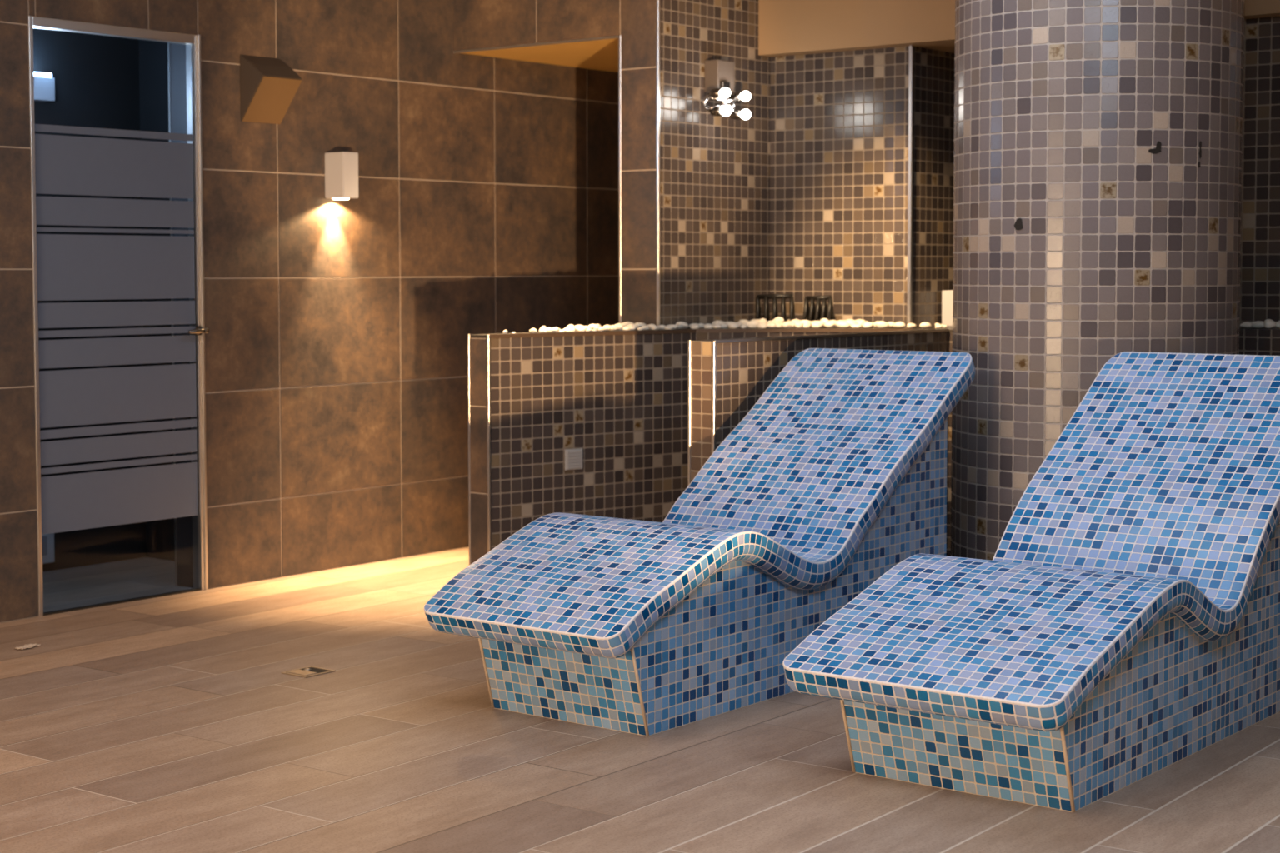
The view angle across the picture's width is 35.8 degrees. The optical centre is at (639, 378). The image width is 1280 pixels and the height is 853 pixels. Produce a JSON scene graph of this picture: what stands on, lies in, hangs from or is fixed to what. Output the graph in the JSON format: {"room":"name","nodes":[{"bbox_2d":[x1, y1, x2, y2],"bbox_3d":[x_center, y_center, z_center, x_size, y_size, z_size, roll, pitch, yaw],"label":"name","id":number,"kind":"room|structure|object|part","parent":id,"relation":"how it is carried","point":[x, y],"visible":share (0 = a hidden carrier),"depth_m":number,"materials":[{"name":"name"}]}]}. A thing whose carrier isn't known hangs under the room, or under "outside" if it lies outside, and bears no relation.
{"room":"spa","nodes":[
{"label":"spa","id":0,"kind":"room"},
{"bbox_2d":[32,28,174,572],"bbox_3d":[-1.868,-0.513,8.369,0.820,2.600,3.900,2,4,38],"label":"wall","id":1,"kind":"structure","parent":0,"point":[102,82],"depth_m":8.37,"materials":[{"name":"stone"}]},
{"bbox_2d":[33,71,54,102],"bbox_3d":[-2.441,-1.185,8.030,0.090,0.120,0.100,2,4,38],"label":"wall lamp","id":2,"kind":"object","parent":1,"relation":"attached to","point":[43,83],"visible":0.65,"depth_m":8.00,"materials":[{"name":"white paint"}]},
{"bbox_2d":[41,533,54,564],"bbox_3d":[-2.464,0.691,8.163,0.016,0.150,0.115,2,4,38],"label":"wall socket","id":3,"kind":"object","parent":1,"relation":"attached to","point":[47,540],"visible":0.45,"depth_m":8.18,"materials":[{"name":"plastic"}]},
{"bbox_2d":[0,0,619,623],"bbox_3d":[-2.525,-0.496,6.723,0.173,2.750,11.700,2,4,38],"label":"wall","id":4,"kind":"structure","parent":0,"point":[487,202],"depth_m":8.25,"materials":[{"name":"brown tile"}]},
{"bbox_2d":[27,15,209,617],"bbox_3d":[-1.927,-0.230,7.363,0.105,2.146,0.766,2,4,38],"label":"door","id":5,"kind":"structure","parent":4,"relation":"in","point":[66,267],"depth_m":7.37,"materials":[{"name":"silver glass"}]},
{"bbox_3d":[-1.705,-0.182,7.609,0.055,0.038,0.105,2,4,38],"label":"handle","id":6,"kind":"part","parent":5,"relation":"part of","materials":[{"name":"silver metal"}]},
{"bbox_2d":[167,43,177,585],"bbox_3d":[-1.833,-0.249,7.765,0.009,2.140,0.003,2,4,38],"label":"trim","id":7,"kind":"structure","parent":4,"relation":"attached to","point":[168,44],"depth_m":7.74,"materials":[{"name":"silver metal"}]},
{"bbox_2d":[240,55,302,124],"bbox_3d":[-1.452,-1.141,7.807,0.138,0.261,0.205,2,4,38],"label":"wall speaker","id":8,"kind":"object","parent":4,"relation":"attached to","point":[268,86],"visible":1,"depth_m":7.78},
{"bbox_3d":[-1.451,-1.096,7.809,0.134,0.169,0.197,2,4,38],"label":"panel","id":9,"kind":"part","parent":8,"relation":"part of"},
{"bbox_2d":[325,151,358,199],"bbox_3d":[-1.225,-0.831,8.136,0.112,0.190,0.086,2,4,38],"label":"wall lamp","id":10,"kind":"object","parent":4,"relation":"attached to","point":[341,168],"visible":1,"depth_m":8.10,"materials":[{"name":"white paint"}]},
{"bbox_2d":[519,50,618,72],"bbox_3d":[0.656,-1.548,9.838,0.937,0.100,2.787,2,4,38],"label":"ceiling","id":11,"kind":"structure","parent":0,"point":[607,61],"depth_m":9.09,"materials":[{"name":"paint"}]},
{"bbox_2d":[454,0,770,325],"bbox_3d":[-0.115,-0.610,8.744,1.133,2.750,0.840,2,4,38],"label":"wall","id":12,"kind":"structure","parent":0,"point":[715,171],"depth_m":8.28,"materials":[{"name":"brown tile"}]},
{"bbox_2d":[454,35,618,53],"bbox_3d":[-0.449,-1.420,8.429,0.933,0.010,0.010,2,4,38],"label":"trim","id":13,"kind":"structure","parent":12,"relation":"attached to","point":[612,37],"depth_m":8.41,"materials":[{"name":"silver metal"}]},
{"bbox_2d":[618,35,621,323],"bbox_3d":[-0.081,-0.807,8.175,0.012,1.206,0.010,2,4,38],"label":"trim","id":14,"kind":"structure","parent":12,"relation":"attached to","point":[619,37],"depth_m":8.17,"materials":[{"name":"silver metal"}]},
{"bbox_2d":[656,0,659,326],"bbox_3d":[0.074,-1.072,8.039,0.011,1.750,0.012,2,4,38],"label":"trim","id":15,"kind":"structure","parent":12,"relation":"attached to","point":[657,1],"depth_m":8.05,"materials":[{"name":"silver metal"}]},
{"bbox_2d":[702,59,750,119],"bbox_3d":[0.349,-1.205,8.257,0.156,0.246,0.200,2,4,38],"label":"light","id":16,"kind":"object","parent":12,"relation":"attached to","point":[719,74],"visible":1,"depth_m":8.26,"materials":[{"name":"silver metal"}]},
{"bbox_2d":[709,88,721,98],"bbox_3d":[0.316,-1.179,8.198,0.048,0.040,0.040,2,4,38],"label":"bulb socket","id":17,"kind":"object","parent":16,"relation":"attached to","point":[714,92],"depth_m":8.18,"materials":[{"name":"silver metal"}]},
{"bbox_2d":[710,106,722,116],"bbox_3d":[0.319,-1.106,8.207,0.048,0.040,0.040,2,4,38],"label":"bulb socket","id":18,"kind":"object","parent":16,"relation":"attached to","point":[714,111],"depth_m":8.19,"materials":[{"name":"silver metal"}]},
{"bbox_3d":[0.340,-1.210,8.276,0.058,0.058,0.052,2,4,38],"label":"stem","id":19,"kind":"part","parent":16,"relation":"part of","materials":[{"name":"silver metal"}]},
{"bbox_3d":[0.352,-1.178,8.170,0.042,0.042,0.042,2,4,38],"label":"bulb","id":20,"kind":"part","parent":16,"relation":"part of","materials":[{"name":"white glass"}]},
{"bbox_3d":[0.355,-1.104,8.179,0.042,0.042,0.042,2,4,38],"label":"bulb","id":21,"kind":"part","parent":16,"relation":"part of","materials":[{"name":"white glass"}]},
{"bbox_2d":[730,110,741,119],"bbox_3d":[0.406,-1.106,8.319,0.048,0.040,0.040,2,4,38],"label":"bulb socket","id":22,"kind":"object","parent":16,"relation":"attached to","point":[735,114],"depth_m":8.30,"materials":[{"name":"silver metal"}]},
{"bbox_2d":[730,91,741,101],"bbox_3d":[0.406,-1.182,8.314,0.048,0.040,0.040,2,4,38],"label":"bulb socket","id":23,"kind":"object","parent":16,"relation":"attached to","point":[735,97],"depth_m":8.30,"materials":[{"name":"silver metal"}]},
{"bbox_3d":[0.442,-1.105,8.290,0.042,0.042,0.042,2,4,38],"label":"bulb","id":24,"kind":"part","parent":16,"relation":"part of","materials":[{"name":"white glass"}]},
{"bbox_3d":[0.442,-1.180,8.286,0.042,0.042,0.042,2,4,38],"label":"bulb","id":25,"kind":"part","parent":16,"relation":"part of","materials":[{"name":"white glass"}]},
{"bbox_2d":[0,547,1279,852],"bbox_3d":[0.105,1.021,5.063,12.400,0.100,12.400,2,4,38],"label":"floor","id":26,"kind":"structure","parent":0,"point":[172,723],"depth_m":5.06,"materials":[{"name":"brown wood"}]},
{"bbox_2d":[15,644,40,649],"bbox_3d":[-2.021,0.886,6.535,0.048,0.006,0.086,1,3,21],"label":"paper scrap","id":27,"kind":"object","parent":26,"relation":"on","point":[30,646],"visible":1,"depth_m":6.53,"materials":[{"name":"beige paper"}]},
{"bbox_2d":[281,665,335,678],"bbox_3d":[-1.027,0.907,6.135,0.110,0.009,0.124,2,4,38],"label":"floor drain","id":28,"kind":"object","parent":26,"relation":"on","point":[308,672],"visible":1,"depth_m":6.13,"materials":[{"name":"metal"}]},
{"bbox_2d":[423,348,974,736],"bbox_3d":[0.261,0.429,6.076,0.706,0.969,1.966,2,4,38],"label":"lounger","id":29,"kind":"object","parent":26,"relation":"on","point":[835,477],"visible":0.99,"depth_m":5.72,"materials":[{"name":"blue tile"}]},
{"bbox_2d":[782,351,1279,812],"bbox_3d":[1.220,0.460,5.358,0.748,0.986,1.932,2,4,38],"label":"lounger","id":30,"kind":"object","parent":26,"relation":"on","point":[1122,625],"visible":1,"depth_m":5.03,"materials":[{"name":"blue tile"}]},
{"bbox_2d":[470,326,952,564],"bbox_3d":[1.028,0.296,8.177,1.828,1.000,3.103,2,4,38],"label":"wall","id":31,"kind":"structure","parent":0,"point":[622,400],"depth_m":7.73,"materials":[{"name":"brown tile"}]},
{"bbox_2d":[467,334,470,564],"bbox_3d":[-0.647,0.333,7.520,0.009,1.002,0.009,2,4,38],"label":"trim","id":32,"kind":"structure","parent":31,"relation":"attached to","point":[468,335],"depth_m":7.51,"materials":[{"name":"silver metal"}]},
{"bbox_2d":[486,335,490,552],"bbox_3d":[-0.569,0.337,7.459,0.012,1.002,0.010,2,4,38],"label":"trim","id":33,"kind":"structure","parent":31,"relation":"attached to","point":[488,387],"depth_m":7.45,"materials":[{"name":"silver metal"}]},
{"bbox_2d":[530,328,537,333],"bbox_3d":[-0.408,-0.182,7.620,0.027,0.022,0.022,-1,3,-10],"label":"pebble","id":34,"kind":"object","parent":31,"relation":"on","point":[532,330],"visible":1,"depth_m":7.61,"materials":[{"name":"white stone"}]},
{"bbox_2d":[539,329,544,333],"bbox_3d":[-0.379,-0.181,7.626,0.023,0.019,0.019,3,4,39],"label":"pebble","id":35,"kind":"object","parent":31,"relation":"on","point":[541,331],"visible":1,"depth_m":7.62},
{"bbox_2d":[546,327,552,333],"bbox_3d":[-0.349,-0.185,7.646,0.024,0.024,0.030,0,3,-4],"label":"pebble","id":36,"kind":"object","parent":31,"relation":"on","point":[549,330],"visible":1,"depth_m":7.64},
{"bbox_2d":[552,328,558,332],"bbox_3d":[-0.334,-0.186,7.714,0.029,0.018,0.030,1,3,18],"label":"pebble","id":37,"kind":"object","parent":31,"relation":"on","point":[554,330],"visible":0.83,"depth_m":7.70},
{"bbox_2d":[565,328,574,332],"bbox_3d":[-0.270,-0.185,7.702,0.037,0.018,0.032,2,4,37],"label":"pebble","id":38,"kind":"object","parent":31,"relation":"on","point":[570,330],"visible":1,"depth_m":7.69,"materials":[{"name":"white stone"}]},
{"bbox_2d":[565,448,582,470],"bbox_3d":[-0.256,0.316,7.703,0.084,0.080,0.011,-3,4,-39],"label":"air vent","id":39,"kind":"object","parent":31,"relation":"in","point":[573,457],"visible":1,"depth_m":7.70,"materials":[{"name":"grey plastic"}]},
{"bbox_2d":[577,328,585,332],"bbox_3d":[-0.228,-0.188,7.750,0.031,0.019,0.034,1,3,19],"label":"pebble","id":40,"kind":"object","parent":31,"relation":"on","point":[580,330],"visible":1,"depth_m":7.74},
{"bbox_2d":[488,329,696,338],"bbox_3d":[-0.169,-0.175,7.754,1.026,0.015,0.004,-3,4,-39],"label":"trim","id":41,"kind":"structure","parent":31,"relation":"attached to","point":[677,331],"depth_m":7.73,"materials":[{"name":"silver metal"}]},
{"bbox_2d":[598,327,605,331],"bbox_3d":[-0.150,-0.193,7.827,0.032,0.020,0.033,0,3,-6],"label":"pebble","id":42,"kind":"object","parent":31,"relation":"on","point":[600,329],"visible":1,"depth_m":7.82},
{"bbox_2d":[609,325,619,331],"bbox_3d":[-0.102,-0.199,7.877,0.042,0.026,0.043,-1,3,-8],"label":"pebble","id":43,"kind":"object","parent":31,"relation":"on","point":[613,327],"visible":0.99,"depth_m":7.86,"materials":[{"name":"white stone"}]},
{"bbox_2d":[615,323,624,330],"bbox_3d":[-0.083,-0.208,8.010,0.048,0.029,0.052,2,4,31],"label":"pebble","id":44,"kind":"object","parent":31,"relation":"on","point":[617,324],"visible":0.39,"depth_m":8.00,"materials":[{"name":"white stone"}]},
{"bbox_2d":[622,326,629,330],"bbox_3d":[-0.055,-0.196,7.881,0.029,0.020,0.030,2,4,27],"label":"pebble","id":45,"kind":"object","parent":31,"relation":"on","point":[625,328],"visible":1,"depth_m":7.87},
{"bbox_2d":[621,321,634,325],"bbox_3d":[-0.055,-0.216,8.125,0.066,0.033,0.058,1,3,12],"label":"pebble","id":46,"kind":"object","parent":31,"relation":"on","point":[626,323],"visible":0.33,"depth_m":8.11,"materials":[{"name":"white stone"}]},
{"bbox_2d":[629,326,635,330],"bbox_3d":[-0.034,-0.198,7.930,0.032,0.019,0.034,-2,4,-30],"label":"pebble","id":47,"kind":"object","parent":31,"relation":"on","point":[632,328],"visible":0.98,"depth_m":7.92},
{"bbox_2d":[626,324,639,330],"bbox_3d":[-0.030,-0.206,7.994,0.051,0.027,0.059,0,3,7],"label":"pebble","id":48,"kind":"object","parent":31,"relation":"on","point":[635,326],"visible":0.61,"depth_m":7.98,"materials":[{"name":"white stone"}]},
{"bbox_2d":[635,322,646,329],"bbox_3d":[0.000,-0.211,8.048,0.051,0.032,0.053,2,4,32],"label":"pebble","id":49,"kind":"object","parent":31,"relation":"on","point":[640,324],"visible":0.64,"depth_m":8.03,"materials":[{"name":"white stone"}]},
{"bbox_2d":[640,325,649,330],"bbox_3d":[0.019,-0.202,7.982,0.034,0.021,0.037,-2,4,-26],"label":"pebble","id":50,"kind":"object","parent":31,"relation":"on","point":[646,327],"visible":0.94,"depth_m":7.97,"materials":[{"name":"white stone"}]},
{"bbox_2d":[648,324,656,329],"bbox_3d":[0.050,-0.206,8.010,0.040,0.026,0.039,2,4,37],"label":"pebble","id":51,"kind":"object","parent":31,"relation":"on","point":[651,326],"visible":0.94,"depth_m":8.00,"materials":[{"name":"white stone"}]},
{"bbox_2d":[651,326,659,329],"bbox_3d":[0.063,-0.200,7.976,0.029,0.018,0.030,0,3,-6],"label":"pebble","id":52,"kind":"object","parent":31,"relation":"on","point":[653,327],"visible":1,"depth_m":7.96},
{"bbox_2d":[657,325,665,329],"bbox_3d":[0.088,-0.206,8.043,0.036,0.022,0.040,-2,4,-29],"label":"pebble","id":53,"kind":"object","parent":31,"relation":"on","point":[661,327],"visible":0.9,"depth_m":8.03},
{"bbox_2d":[664,325,672,329],"bbox_3d":[0.115,-0.203,8.014,0.031,0.019,0.034,-3,4,-42],"label":"pebble","id":54,"kind":"object","parent":31,"relation":"on","point":[667,327],"visible":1,"depth_m":8.00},
{"bbox_2d":[670,325,678,329],"bbox_3d":[0.136,-0.207,8.051,0.043,0.023,0.050,-1,3,-14],"label":"pebble","id":55,"kind":"object","parent":31,"relation":"on","point":[674,327],"visible":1,"depth_m":8.03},
{"bbox_2d":[675,321,688,329],"bbox_3d":[0.170,-0.216,8.120,0.054,0.033,0.056,1,3,12],"label":"pebble","id":56,"kind":"object","parent":31,"relation":"on","point":[682,325],"visible":0.84,"depth_m":8.10,"materials":[{"name":"white stone"}]},
{"bbox_2d":[690,325,699,329],"bbox_3d":[0.226,-0.208,8.095,0.036,0.020,0.033,-2,4,-28],"label":"pebble","id":57,"kind":"object","parent":31,"relation":"on","point":[694,327],"visible":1,"depth_m":8.08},
{"bbox_2d":[689,323,700,328],"bbox_3d":[0.227,-0.214,8.158,0.045,0.025,0.041,1,3,16],"label":"pebble","id":58,"kind":"object","parent":31,"relation":"on","point":[692,324],"visible":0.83,"depth_m":8.15,"materials":[{"name":"white stone"}]},
{"bbox_2d":[699,323,704,328],"bbox_3d":[0.255,-0.219,8.276,0.039,0.022,0.036,-1,3,-13],"label":"pebble","id":59,"kind":"object","parent":31,"relation":"on","point":[702,325],"visible":0.63,"depth_m":8.26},
{"bbox_2d":[704,324,713,329],"bbox_3d":[0.282,-0.210,8.124,0.038,0.021,0.035,1,3,22],"label":"pebble","id":60,"kind":"object","parent":31,"relation":"on","point":[708,326],"visible":1,"depth_m":8.11,"materials":[{"name":"white stone"}]},
{"bbox_2d":[712,324,721,329],"bbox_3d":[0.317,-0.210,8.118,0.036,0.022,0.035,-1,3,-16],"label":"pebble","id":61,"kind":"object","parent":31,"relation":"on","point":[716,326],"visible":1,"depth_m":8.11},
{"bbox_2d":[715,320,724,324],"bbox_3d":[0.331,-0.223,8.219,0.043,0.035,0.035,1,4,25],"label":"pebble","id":62,"kind":"object","parent":31,"relation":"on","point":[718,322],"visible":0.49,"depth_m":8.21,"materials":[{"name":"white stone"}]},
{"bbox_2d":[720,324,727,329],"bbox_3d":[0.341,-0.213,8.150,0.042,0.023,0.038,-2,4,-30],"label":"pebble","id":63,"kind":"object","parent":31,"relation":"on","point":[723,326],"visible":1,"depth_m":8.13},
{"bbox_2d":[728,322,740,329],"bbox_3d":[0.388,-0.215,8.120,0.050,0.030,0.054,-1,3,-13],"label":"pebble","id":64,"kind":"object","parent":31,"relation":"on","point":[732,325],"visible":1,"depth_m":8.10,"materials":[{"name":"white stone"}]},
{"bbox_2d":[739,324,747,329],"bbox_3d":[0.426,-0.211,8.143,0.035,0.021,0.038,1,4,25],"label":"pebble","id":65,"kind":"object","parent":31,"relation":"on","point":[742,326],"visible":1,"depth_m":8.13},
{"bbox_2d":[739,319,749,324],"bbox_3d":[0.437,-0.228,8.294,0.056,0.037,0.054,2,4,33],"label":"pebble","id":66,"kind":"object","parent":31,"relation":"on","point":[743,321],"visible":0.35,"depth_m":8.28,"materials":[{"name":"white stone"}]},
{"bbox_2d":[744,320,759,329],"bbox_3d":[0.462,-0.221,8.173,0.073,0.036,0.064,3,4,44],"label":"pebble","id":67,"kind":"object","parent":31,"relation":"on","point":[751,324],"visible":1,"depth_m":8.15,"materials":[{"name":"white stone"}]},
{"bbox_2d":[757,323,768,329],"bbox_3d":[0.504,-0.213,8.130,0.042,0.026,0.046,-3,4,-39],"label":"pebble","id":68,"kind":"object","parent":31,"relation":"on","point":[762,326],"visible":1,"depth_m":8.11,"materials":[{"name":"white stone"}]},
{"bbox_2d":[758,318,767,322],"bbox_3d":[0.520,-0.236,8.432,0.047,0.038,0.038,-1,3,-23],"label":"pebble","id":69,"kind":"object","parent":31,"relation":"on","point":[763,320],"visible":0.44,"depth_m":8.42,"materials":[{"name":"white stone"}]},
{"bbox_2d":[766,322,776,329],"bbox_3d":[0.540,-0.217,8.155,0.053,0.030,0.060,1,3,22],"label":"pebble","id":70,"kind":"object","parent":31,"relation":"on","point":[771,325],"visible":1,"depth_m":8.13,"materials":[{"name":"white stone"}]},
{"bbox_2d":[755,294,794,321],"bbox_3d":[0.586,-0.295,8.556,0.195,0.140,0.078,2,4,28],"label":"wire rack","id":71,"kind":"object","parent":31,"relation":"on","point":[766,297],"visible":0.67,"depth_m":8.55,"materials":[{"name":"black metal"}]},
{"bbox_3d":[0.585,-0.353,8.560,0.161,0.024,0.020,1,3,24],"label":"rail","id":72,"kind":"part","parent":71,"relation":"part of","materials":[{"name":"black metal"}]},
{"bbox_2d":[772,316,784,323],"bbox_3d":[0.590,-0.241,8.461,0.054,0.044,0.044,0,3,4],"label":"pebble","id":73,"kind":"object","parent":31,"relation":"on","point":[778,319],"visible":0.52,"depth_m":8.45,"materials":[{"name":"white stone"}]},
{"bbox_2d":[775,322,781,329],"bbox_3d":[0.568,-0.217,8.200,0.046,0.026,0.042,2,4,37],"label":"pebble","id":74,"kind":"object","parent":31,"relation":"on","point":[778,325],"visible":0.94,"depth_m":8.18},
{"bbox_2d":[780,322,792,328],"bbox_3d":[0.603,-0.216,8.148,0.047,0.029,0.049,-1,3,-23],"label":"pebble","id":75,"kind":"object","parent":31,"relation":"on","point":[786,325],"visible":1,"depth_m":8.13,"materials":[{"name":"white stone"}]},
{"bbox_2d":[795,321,803,328],"bbox_3d":[0.654,-0.217,8.144,0.040,0.032,0.032,-1,3,-23],"label":"pebble","id":76,"kind":"object","parent":31,"relation":"on","point":[798,325],"visible":1,"depth_m":8.13,"materials":[{"name":"white stone"}]},
{"bbox_2d":[696,328,912,332],"bbox_3d":[0.675,-0.196,8.120,0.898,0.015,0.004,0,3,-6],"label":"trim","id":77,"kind":"structure","parent":31,"relation":"attached to","point":[781,330],"depth_m":8.12,"materials":[{"name":"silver metal"}]},
{"bbox_2d":[799,320,811,327],"bbox_3d":[0.687,-0.225,8.241,0.055,0.036,0.053,-3,4,-41],"label":"pebble","id":78,"kind":"object","parent":31,"relation":"on","point":[802,321],"visible":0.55,"depth_m":8.22,"materials":[{"name":"white stone"}]},
{"bbox_2d":[802,323,810,328],"bbox_3d":[0.679,-0.215,8.179,0.050,0.025,0.044,0,3,6],"label":"pebble","id":79,"kind":"object","parent":31,"relation":"on","point":[805,325],"visible":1,"depth_m":8.16,"materials":[{"name":"white stone"}]},
{"bbox_2d":[811,323,822,328],"bbox_3d":[0.727,-0.214,8.157,0.046,0.025,0.054,-1,3,-20],"label":"pebble","id":80,"kind":"object","parent":31,"relation":"on","point":[815,325],"visible":1,"depth_m":8.13,"materials":[{"name":"white stone"}]},
{"bbox_2d":[810,320,824,327],"bbox_3d":[0.741,-0.225,8.296,0.069,0.031,0.059,0,3,-5],"label":"pebble","id":81,"kind":"object","parent":31,"relation":"on","point":[813,322],"visible":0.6,"depth_m":8.28,"materials":[{"name":"white stone"}]},
{"bbox_2d":[802,295,834,321],"bbox_3d":[0.762,-0.287,8.456,0.129,0.135,0.077,2,4,28],"label":"wire rack","id":82,"kind":"object","parent":31,"relation":"on","point":[811,314],"visible":0.77,"depth_m":8.44,"materials":[{"name":"black metal"}]},
{"bbox_3d":[0.762,-0.343,8.453,0.111,0.024,0.020,2,4,28],"label":"rail","id":83,"kind":"part","parent":82,"relation":"part of","materials":[{"name":"black metal"}]},
{"bbox_2d":[820,318,829,327],"bbox_3d":[0.779,-0.233,8.341,0.041,0.041,0.050,-1,3,-16],"label":"pebble","id":84,"kind":"object","parent":31,"relation":"on","point":[825,320],"visible":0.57,"depth_m":8.33,"materials":[{"name":"white stone"}]},
{"bbox_2d":[824,322,834,328],"bbox_3d":[0.783,-0.219,8.205,0.045,0.028,0.047,-2,4,-36],"label":"pebble","id":85,"kind":"object","parent":31,"relation":"on","point":[827,325],"visible":0.96,"depth_m":8.19,"materials":[{"name":"white stone"}]},
{"bbox_2d":[833,320,845,328],"bbox_3d":[0.837,-0.225,8.256,0.058,0.035,0.063,-1,3,-17],"label":"pebble","id":86,"kind":"object","parent":31,"relation":"on","point":[839,321],"visible":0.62,"depth_m":8.24,"materials":[{"name":"white stone"}]},
{"bbox_2d":[836,321,849,328],"bbox_3d":[0.839,-0.220,8.188,0.052,0.032,0.057,-2,4,-29],"label":"pebble","id":87,"kind":"object","parent":31,"relation":"on","point":[842,324],"visible":1,"depth_m":8.17,"materials":[{"name":"white stone"}]},
{"bbox_2d":[845,319,857,328],"bbox_3d":[0.882,-0.230,8.320,0.060,0.037,0.066,-3,4,-40],"label":"pebble","id":88,"kind":"object","parent":31,"relation":"on","point":[850,322],"visible":0.47,"depth_m":8.30,"materials":[{"name":"white stone"}]},
{"bbox_2d":[851,324,861,328],"bbox_3d":[0.895,-0.214,8.191,0.043,0.020,0.037,1,3,22],"label":"pebble","id":89,"kind":"object","parent":31,"relation":"on","point":[855,326],"visible":1,"depth_m":8.18,"materials":[{"name":"white stone"}]},
{"bbox_2d":[857,320,865,327],"bbox_3d":[0.932,-0.230,8.330,0.044,0.035,0.035,-2,4,-26],"label":"pebble","id":90,"kind":"object","parent":31,"relation":"on","point":[861,322],"visible":0.58,"depth_m":8.32,"materials":[{"name":"white stone"}]},
{"bbox_2d":[862,322,873,328],"bbox_3d":[0.941,-0.218,8.190,0.042,0.028,0.041,-2,4,-31],"label":"pebble","id":91,"kind":"object","parent":31,"relation":"on","point":[867,325],"visible":1,"depth_m":8.18,"materials":[{"name":"white stone"}]},
{"bbox_2d":[875,320,889,328],"bbox_3d":[1.003,-0.221,8.201,0.066,0.033,0.058,-2,4,-31],"label":"pebble","id":92,"kind":"object","parent":31,"relation":"on","point":[880,324],"visible":1,"depth_m":8.18,"materials":[{"name":"white stone"}]},
{"bbox_2d":[886,321,894,328],"bbox_3d":[1.046,-0.222,8.268,0.046,0.028,0.050,3,4,43],"label":"pebble","id":93,"kind":"object","parent":31,"relation":"on","point":[891,323],"visible":0.66,"depth_m":8.25,"materials":[{"name":"white stone"}]},
{"bbox_2d":[893,321,904,328],"bbox_3d":[1.073,-0.219,8.194,0.053,0.030,0.060,1,3,25],"label":"pebble","id":94,"kind":"object","parent":31,"relation":"on","point":[899,324],"visible":1,"depth_m":8.18,"materials":[{"name":"white stone"}]},
{"bbox_2d":[906,323,915,328],"bbox_3d":[1.123,-0.216,8.202,0.038,0.024,0.039,2,4,28],"label":"pebble","id":95,"kind":"object","parent":31,"relation":"on","point":[909,325],"visible":1,"depth_m":8.19,"materials":[{"name":"white stone"}]},
{"bbox_2d":[919,322,931,328],"bbox_3d":[1.183,-0.219,8.203,0.050,0.028,0.046,-1,3,-15],"label":"pebble","id":96,"kind":"object","parent":31,"relation":"on","point":[923,325],"visible":1,"depth_m":8.19,"materials":[{"name":"white stone"}]},
{"bbox_2d":[941,290,952,326],"bbox_3d":[1.343,-0.298,8.471,0.078,0.155,0.080,2,4,38],"label":"box","id":97,"kind":"object","parent":31,"relation":"on","point":[947,296],"visible":0.38,"depth_m":8.45,"materials":[{"name":"paint"}]},
{"bbox_2d":[690,329,949,555],"bbox_3d":[0.716,0.336,7.478,0.103,1.000,1.630,2,4,38],"label":"wall partition","id":98,"kind":"structure","parent":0,"point":[744,370],"depth_m":6.92,"materials":[{"name":"brown tile"}]},
{"bbox_2d":[688,340,691,485],"bbox_3d":[0.172,0.369,6.867,0.010,1.002,0.010,2,4,38],"label":"trim","id":99,"kind":"structure","parent":98,"relation":"attached to","point":[689,341],"depth_m":6.85,"materials":[{"name":"silver metal"}]},
{"bbox_2d":[711,340,715,454],"bbox_3d":[0.253,0.372,6.805,0.012,1.002,0.012,2,4,38],"label":"trim","id":100,"kind":"structure","parent":98,"relation":"attached to","point":[713,342],"depth_m":6.78,"materials":[{"name":"silver metal"}]},
{"bbox_2d":[714,329,949,343],"bbox_3d":[0.754,-0.161,7.414,0.008,0.010,1.620,2,4,38],"label":"trim","id":101,"kind":"structure","parent":98,"relation":"attached to","point":[932,330],"depth_m":7.33,"materials":[{"name":"silver metal"}]},
{"bbox_2d":[758,0,1279,57],"bbox_3d":[4.158,-1.589,6.715,8.026,0.578,1.575,2,4,38],"label":"ceiling","id":102,"kind":"structure","parent":0,"point":[786,27],"depth_m":8.28,"materials":[{"name":"beige paint"}]},
{"bbox_2d":[770,16,1279,328],"bbox_3d":[4.188,-0.507,6.813,8.027,2.750,1.480,2,4,38],"label":"wall","id":103,"kind":"structure","parent":0,"point":[839,132],"depth_m":8.40,"materials":[{"name":"brown tile"}]},
{"bbox_2d":[906,45,913,324],"bbox_3d":[1.127,-0.796,8.255,0.016,1.172,0.014,2,4,38],"label":"trim","id":104,"kind":"structure","parent":103,"relation":"attached to","point":[911,47],"depth_m":8.25,"materials":[{"name":"silver metal"}]},
{"bbox_2d":[950,0,1244,560],"bbox_3d":[1.595,-0.512,6.948,0.979,2.750,0.981,2,4,38],"label":"column","id":105,"kind":"structure","parent":0,"point":[1098,143],"depth_m":6.53,"materials":[{"name":"tile"}]},
{"bbox_2d":[1239,326,1279,355],"bbox_3d":[4.345,0.418,5.661,6.300,1.030,0.220,2,4,38],"label":"wall ledge","id":106,"kind":"object","parent":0,"point":[1263,342],"depth_m":7.15,"materials":[{"name":"brown tile"}]},
{"bbox_2d":[1240,321,1251,328],"bbox_3d":[2.213,-0.194,7.231,0.049,0.024,0.043,-2,4,-35],"label":"pebble","id":107,"kind":"object","parent":106,"relation":"on","point":[1245,325],"visible":1,"depth_m":7.22,"materials":[{"name":"white stone"}]},
{"bbox_2d":[1252,320,1264,328],"bbox_3d":[2.255,-0.195,7.207,0.046,0.028,0.045,-1,3,-22],"label":"pebble","id":108,"kind":"object","parent":106,"relation":"on","point":[1258,324],"visible":1,"depth_m":7.20,"materials":[{"name":"white stone"}]},
{"bbox_2d":[1263,319,1276,329],"bbox_3d":[2.277,-0.196,7.159,0.044,0.036,0.036,1,4,26],"label":"pebble","id":109,"kind":"object","parent":106,"relation":"on","point":[1268,323],"visible":1,"depth_m":7.15,"materials":[{"name":"white stone"}]}
]}

